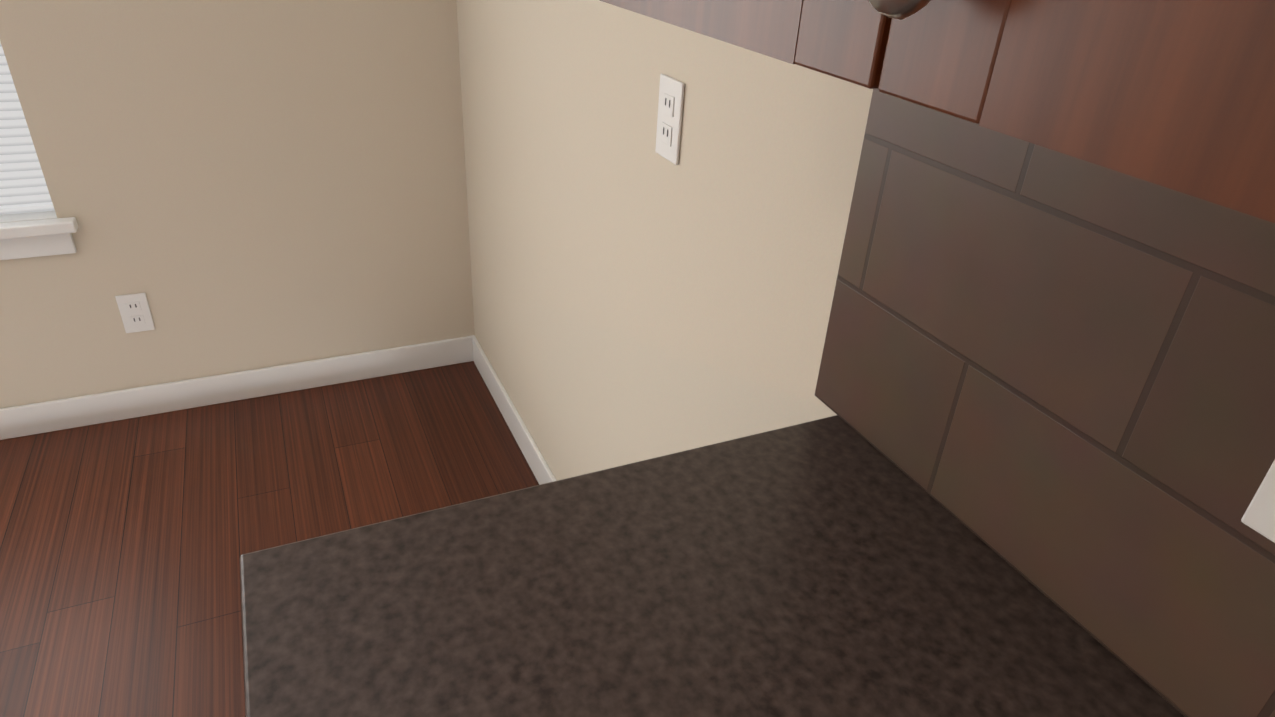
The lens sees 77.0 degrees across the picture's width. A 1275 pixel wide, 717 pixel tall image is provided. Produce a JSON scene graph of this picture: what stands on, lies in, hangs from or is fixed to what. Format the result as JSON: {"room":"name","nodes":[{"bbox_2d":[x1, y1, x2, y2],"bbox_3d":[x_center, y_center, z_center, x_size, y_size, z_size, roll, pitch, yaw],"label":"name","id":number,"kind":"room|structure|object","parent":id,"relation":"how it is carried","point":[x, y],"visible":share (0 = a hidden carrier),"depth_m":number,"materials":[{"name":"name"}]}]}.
{"room":"kitchen","nodes":[
{"label":"kitchen","id":0,"kind":"room"},
{"bbox_2d":[0,0,474,408],"bbox_3d":[-3.693,-0.517,0.888,7.250,2.440,0.140,-10,33,-22],"label":"wall","id":1,"kind":"structure","parent":0,"point":[237,185],"depth_m":2.20,"materials":[{"name":"beige paint"}]},
{"bbox_2d":[0,211,77,259],"bbox_3d":[-2.330,-0.177,1.744,1.910,0.094,0.119,-10,33,-22],"label":"sill","id":2,"kind":"structure","parent":1,"relation":"attached to","point":[34,234],"depth_m":2.04,"materials":[{"name":"white wood"}]},
{"bbox_2d":[115,293,154,332],"bbox_3d":[-1.403,-0.126,2.241,0.072,0.116,0.008,-10,33,-22],"label":"outlet","id":3,"kind":"object","parent":1,"relation":"attached to","point":[135,312],"visible":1,"depth_m":2.24,"materials":[{"name":"white plastic"}]},
{"bbox_2d":[0,336,467,439],"bbox_3d":[-3.722,0.536,1.410,6.970,0.095,0.016,-10,33,-22],"label":"baseboard","id":4,"kind":"structure","parent":1,"relation":"attached to","point":[52,415],"depth_m":2.44,"materials":[{"name":"white wood"}]},
{"bbox_2d":[0,361,538,716],"bbox_3d":[-2.855,1.599,-0.197,7.250,0.060,4.520,-10,33,-22],"label":"floor","id":5,"kind":"structure","parent":0,"point":[125,544],"depth_m":2.05,"materials":[{"name":"brown wood"}]},
{"bbox_3d":[-0.509,1.269,-0.309,2.672,0.869,2.437,-10,33,-22],"label":"base cabinet","id":6,"kind":"object","parent":5,"relation":"on","visible":0},
{"bbox_2d":[240,415,1184,716],"bbox_3d":[0.443,0.765,-0.110,0.625,0.184,2.437,-10,33,-22],"label":"countertop","id":7,"kind":"structure","parent":6,"relation":"on","point":[836,565],"depth_m":0.62,"materials":[{"name":"stone"}]},
{"bbox_2d":[456,0,872,480],"bbox_3d":[0.472,-0.034,0.485,0.140,2.440,4.380,-10,33,-22],"label":"wall","id":8,"kind":"structure","parent":0,"point":[637,297],"depth_m":1.33,"materials":[{"name":"beige paint"}]},
{"bbox_2d":[468,335,556,484],"bbox_3d":[-0.184,0.392,2.033,0.013,0.095,1.767,-10,33,-22],"label":"baseboard","id":9,"kind":"structure","parent":8,"relation":"attached to","point":[532,454],"depth_m":2.38,"materials":[{"name":"white wood"}]},
{"bbox_2d":[655,74,684,164],"bbox_3d":[0.045,-0.349,1.171,0.008,0.116,0.072,-10,33,-22],"label":"outlet","id":10,"kind":"object","parent":8,"relation":"attached to","point":[670,111],"visible":1,"depth_m":1.16,"materials":[{"name":"white plastic"}]},
{"bbox_2d":[599,0,1274,222],"bbox_3d":[0.262,-0.487,0.187,0.317,0.820,0.718,-10,33,-22],"label":"upper cabinet","id":11,"kind":"object","parent":8,"relation":"attached to","point":[1177,95],"visible":1,"depth_m":0.23,"materials":[{"name":"brown wood"}]},
{"bbox_2d":[815,89,1274,716],"bbox_3d":[0.729,0.439,-0.120,0.008,0.426,2.460,-10,33,-22],"label":"tile backsplash","id":12,"kind":"structure","parent":8,"relation":"attached to","point":[1047,373],"depth_m":0.59,"materials":[{"name":"brown tile"}]},
{"bbox_2d":[1241,460,1274,542],"bbox_3d":[0.409,0.072,0.464,0.008,0.116,0.072,-10,33,-22],"label":"outlet","id":13,"kind":"object","parent":12,"relation":"attached to","point":[1259,516],"visible":1,"depth_m":0.51,"materials":[{"name":"white plastic"}]},
{"bbox_3d":[-2.327,-0.889,1.430,1.826,1.446,0.060,-10,33,-22],"label":"window","id":14,"kind":"structure","parent":0,"visible":0},
{"bbox_2d":[0,42,54,214],"bbox_3d":[-2.302,-0.862,1.383,1.814,1.437,0.028,-10,33,-22],"label":"window blinds","id":15,"kind":"object","parent":14,"relation":"attached to","point":[22,182],"visible":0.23,"depth_m":2.00,"materials":[{"name":"white plastic"}]}
]}

